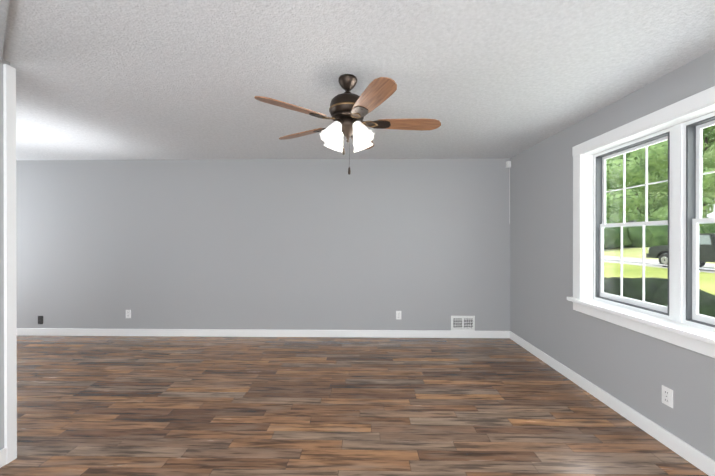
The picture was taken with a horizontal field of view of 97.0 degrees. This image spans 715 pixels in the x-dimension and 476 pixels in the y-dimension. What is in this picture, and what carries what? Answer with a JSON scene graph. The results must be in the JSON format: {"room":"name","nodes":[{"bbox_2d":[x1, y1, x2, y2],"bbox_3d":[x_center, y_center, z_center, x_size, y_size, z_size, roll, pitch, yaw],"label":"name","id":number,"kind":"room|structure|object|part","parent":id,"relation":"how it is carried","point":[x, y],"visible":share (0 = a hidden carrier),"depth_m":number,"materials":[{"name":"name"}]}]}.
{"room":"empty living room","nodes":[
{"label":"empty living room","id":0,"kind":"room"},
{"bbox_2d":[0,59,9,449],"bbox_3d":[-2.217,0.147,0.403,0.120,2.440,3.075,0,0,1],"label":"wall","id":1,"kind":"structure","parent":0,"point":[2,266],"depth_m":1.89,"materials":[{"name":"grey paint"}]},
{"bbox_2d":[0,448,6,467],"bbox_3d":[-2.149,1.317,0.387,0.016,0.100,3.040,0,0,1],"label":"baseboard","id":2,"kind":"structure","parent":1,"relation":"attached to","point":[3,456],"depth_m":1.89,"materials":[{"name":"white"}]},
{"bbox_2d":[3,64,16,463],"bbox_3d":[-2.190,0.144,1.932,0.156,2.440,0.053,0,0,1],"label":"door frame","id":3,"kind":"structure","parent":1,"relation":"attached to","point":[10,300],"depth_m":1.92,"materials":[{"name":"white wood"}]},
{"bbox_2d":[16,158,509,330],"bbox_3d":[-2.225,0.138,4.466,9.000,2.440,0.200,0,0,1],"label":"wall","id":4,"kind":"structure","parent":0,"point":[318,244],"depth_m":4.35,"materials":[{"name":"grey paint"}]},
{"bbox_2d":[38,316,42,323],"bbox_3d":[-4.416,1.143,4.403,0.072,0.116,0.010,0,0,1],"label":"electrical outlet","id":5,"kind":"object","parent":4,"relation":"attached to","point":[40,319],"visible":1,"depth_m":4.40,"materials":[{"name":"grey plastic"}]},
{"bbox_2d":[126,310,130,317],"bbox_3d":[-3.176,1.053,4.381,0.072,0.116,0.010,0,0,1],"label":"electrical outlet","id":6,"kind":"object","parent":4,"relation":"attached to","point":[128,313],"visible":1,"depth_m":4.38,"materials":[{"name":"white plastic"}]},
{"bbox_2d":[17,328,509,337],"bbox_3d":[-2.227,1.308,4.361,8.600,0.100,0.016,0,0,1],"label":"baseboard","id":7,"kind":"structure","parent":4,"relation":"attached to","point":[260,333],"depth_m":4.34,"materials":[{"name":"white wood"}]},
{"bbox_2d":[396,311,400,318],"bbox_3d":[0.563,1.053,4.314,0.072,0.116,0.010,0,0,1],"label":"electrical outlet","id":8,"kind":"object","parent":4,"relation":"attached to","point":[398,314],"visible":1,"depth_m":4.31,"materials":[{"name":"white plastic"}]},
{"bbox_2d":[451,316,474,330],"bbox_3d":[1.433,1.158,4.297,0.320,0.200,0.013,0,0,1],"label":"air vent","id":9,"kind":"object","parent":4,"relation":"in","point":[462,323],"visible":1,"depth_m":4.29,"materials":[{"name":"white metal"}]},
{"bbox_2d":[506,161,510,223],"bbox_3d":[2.040,-0.614,4.270,0.055,0.845,0.038,0,0,1],"label":"sensor","id":10,"kind":"object","parent":4,"relation":"attached to","point":[508,164],"visible":1,"depth_m":4.28,"materials":[{"name":"white plastic"}]},
{"bbox_2d":[0,336,707,475],"bbox_3d":[-2.275,1.414,1.620,9.000,0.100,5.900,0,0,1],"label":"floor","id":11,"kind":"structure","parent":0,"point":[201,406],"depth_m":2.47,"materials":[{"name":"brown wood"}]},
{"bbox_2d":[0,0,714,159],"bbox_3d":[-2.275,-1.111,1.614,9.000,0.130,5.900,0,0,1],"label":"ceiling","id":12,"kind":"structure","parent":0,"point":[143,79],"depth_m":2.01,"materials":[{"name":"white paint"}]},
{"bbox_2d":[254,74,440,174],"bbox_3d":[-0.021,-0.749,2.148,1.188,0.655,1.217,0,0,1],"label":"fan","id":13,"kind":"object","parent":12,"relation":"hanging from","point":[348,110],"visible":1,"depth_m":2.05,"materials":[{"name":"brown wood"}]},
{"bbox_3d":[-0.392,-0.775,1.871,0.440,0.007,0.136,0,13,-39],"label":"blade","id":14,"kind":"part","parent":13,"relation":"part of","materials":[{"name":"brown wood"}]},
{"bbox_3d":[-0.418,-0.776,2.364,0.440,0.007,0.136,0,13,33],"label":"blade","id":15,"kind":"part","parent":13,"relation":"part of","materials":[{"name":"brown wood"}]},
{"bbox_3d":[-0.174,-0.682,2.031,0.144,0.171,0.144,0,0,1],"label":"lamp shade","id":16,"kind":"part","parent":13,"relation":"part of","materials":[{"name":"white glass"}]},
{"bbox_3d":[-0.170,-0.683,2.244,0.144,0.171,0.144,0,0,1],"label":"lamp shade","id":17,"kind":"part","parent":13,"relation":"part of","materials":[{"name":"white glass"}]},
{"bbox_3d":[0.043,-0.683,2.240,0.144,0.171,0.144,0,0,1],"label":"lamp shade","id":18,"kind":"part","parent":13,"relation":"part of","materials":[{"name":"white glass"}]},
{"bbox_3d":[0.039,-0.682,2.027,0.144,0.171,0.144,0,0,1],"label":"lamp shade","id":19,"kind":"part","parent":13,"relation":"part of","materials":[{"name":"white glass"}]},
{"bbox_3d":[0.085,-0.774,1.744,0.136,0.007,0.440,14,-5,-20],"label":"blade","id":20,"kind":"part","parent":13,"relation":"part of","materials":[{"name":"brown wood"}]},
{"bbox_3d":[0.354,-0.775,2.158,0.440,0.007,0.136,0,-13,-3],"label":"blade","id":21,"kind":"part","parent":13,"relation":"part of","materials":[{"name":"brown wood"}]},
{"bbox_2d":[510,49,714,460],"bbox_3d":[2.124,0.145,1.538,0.200,2.440,5.500,0,0,1],"label":"wall","id":22,"kind":"structure","parent":0,"point":[634,370],"depth_m":2.81,"materials":[{"name":"grey paint"}]},
{"bbox_2d":[510,331,714,475],"bbox_3d":[2.016,1.315,1.535,0.016,0.100,5.484,0,0,1],"label":"baseboard","id":23,"kind":"structure","parent":22,"relation":"attached to","point":[704,463],"depth_m":2.33,"materials":[{"name":"white wood"}]},
{"bbox_2d":[567,297,714,357],"bbox_3d":[2.059,0.619,2.111,0.170,0.119,1.800,0,0,1],"label":"window sill","id":24,"kind":"structure","parent":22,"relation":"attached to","point":[695,339],"depth_m":2.16,"materials":[{"name":"white wood"}]},
{"bbox_2d":[572,86,714,331],"bbox_3d":[2.108,-0.149,2.108,0.193,1.416,1.750,0,0,1],"label":"window","id":25,"kind":"structure","parent":22,"relation":"in","point":[673,118],"depth_m":2.29,"materials":[{"name":"white"}]},
{"bbox_2d":[595,116,714,327],"bbox_3d":[2.167,-0.098,2.107,0.068,1.262,1.484,0,0,1],"label":"tracks","id":26,"kind":"object","parent":25,"relation":"attached to","point":[690,172],"visible":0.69,"depth_m":2.05,"materials":[{"name":"grey"}]},
{"bbox_3d":[2.181,-0.106,2.107,0.024,1.179,1.412,0,0,1],"label":"glass","id":27,"kind":"part","parent":25,"relation":"part of","materials":[{"name":"clear glass"}]},
{"bbox_2d":[662,385,672,407],"bbox_3d":[2.029,1.038,2.072,0.010,0.116,0.072,0,0,1],"label":"outlet","id":28,"kind":"object","parent":22,"relation":"attached to","point":[667,396],"visible":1,"depth_m":2.07,"materials":[{"name":"white plastic"}]},
{"label":"outside","id":29,"kind":"structure","parent":0,"visible":0},
{"bbox_2d":[604,247,714,294],"bbox_3d":[82.445,0.643,78.372,157.720,1.700,240.000,0,0,1],"label":"ground","id":30,"kind":"structure","parent":29,"point":[608,273],"depth_m":16.90,"materials":[{"name":"green plant"}]},
{"bbox_2d":[606,201,634,220],"bbox_3d":[30.120,-3.336,45.293,15.483,9.258,15.675,0,0,1],"label":"tree","id":31,"kind":"object","parent":30,"relation":"on","point":[607,215],"depth_m":38.36,"materials":[{"name":"green plant"}]},
{"bbox_2d":[604,277,714,316],"bbox_3d":[2.984,1.031,3.226,1.337,1.391,14.101,0,0,1],"label":"hedge","id":32,"kind":"object","parent":30,"relation":"on","point":[629,287],"depth_m":2.98,"materials":[{"name":"green plant"}]},
{"bbox_2d":[604,216,714,249],"bbox_3d":[38.213,-0.311,37.874,40.912,5.505,10.286,0,0,1],"label":"hedge","id":33,"kind":"object","parent":30,"relation":"on","point":[656,232],"depth_m":35.09,"materials":[{"name":"green plant"}]},
{"bbox_2d":[606,141,714,225],"bbox_3d":[34.396,-5.750,39.241,13.054,12.291,13.959,0,0,1],"label":"tree","id":34,"kind":"object","parent":30,"relation":"on","point":[634,180],"depth_m":35.09,"materials":[{"name":"green plant"}]},
{"bbox_2d":[617,140,707,201],"bbox_3d":[37.036,-10.938,41.053,12.643,22.629,11.877,0,0,1],"label":"tree","id":35,"kind":"object","parent":30,"relation":"on","point":[656,193],"depth_m":37.05,"materials":[{"name":"green plant"}]},
{"bbox_2d":[646,233,714,266],"bbox_3d":[17.930,0.703,15.751,2.280,1.860,5.740,0,0,1],"label":"truck","id":36,"kind":"object","parent":30,"relation":"on","point":[710,250],"depth_m":15.61,"materials":[{"name":"grey paint"}]},
{"bbox_3d":[17.930,0.678,15.751,2.280,0.970,5.740,0,0,1],"label":"trim","id":37,"kind":"part","parent":36,"relation":"part of","materials":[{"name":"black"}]},
{"bbox_3d":[17.934,0.068,15.995,1.896,0.489,1.905,0,0,1],"label":"glass","id":38,"kind":"part","parent":36,"relation":"part of","materials":[{"name":"grey glass"}]},
{"bbox_2d":[661,137,714,203],"bbox_3d":[45.081,-8.161,46.554,12.570,17.051,10.785,0,0,1],"label":"tree","id":39,"kind":"object","parent":30,"relation":"on","point":[703,149],"depth_m":43.42,"materials":[{"name":"green plant"}]},
{"bbox_2d":[702,125,714,210],"bbox_3d":[45.708,-10.979,43.026,13.695,22.701,12.417,0,0,1],"label":"tree","id":40,"kind":"object","parent":30,"relation":"on","point":[709,191],"depth_m":40.04,"materials":[{"name":"green plant"}]},
{"bbox_2d":[703,132,714,153],"bbox_3d":[51.413,-12.780,46.400,14.953,26.289,16.318,0,0,1],"label":"tree","id":41,"kind":"object","parent":30,"relation":"on","point":[709,141],"depth_m":43.31,"materials":[{"name":"green plant"}]},
{"bbox_2d":[703,125,714,156],"bbox_3d":[49.939,-13.222,42.602,15.335,27.189,13.653,0,0,1],"label":"tree","id":42,"kind":"object","parent":30,"relation":"on","point":[706,131],"depth_m":39.76,"materials":[{"name":"green plant"}]}
]}

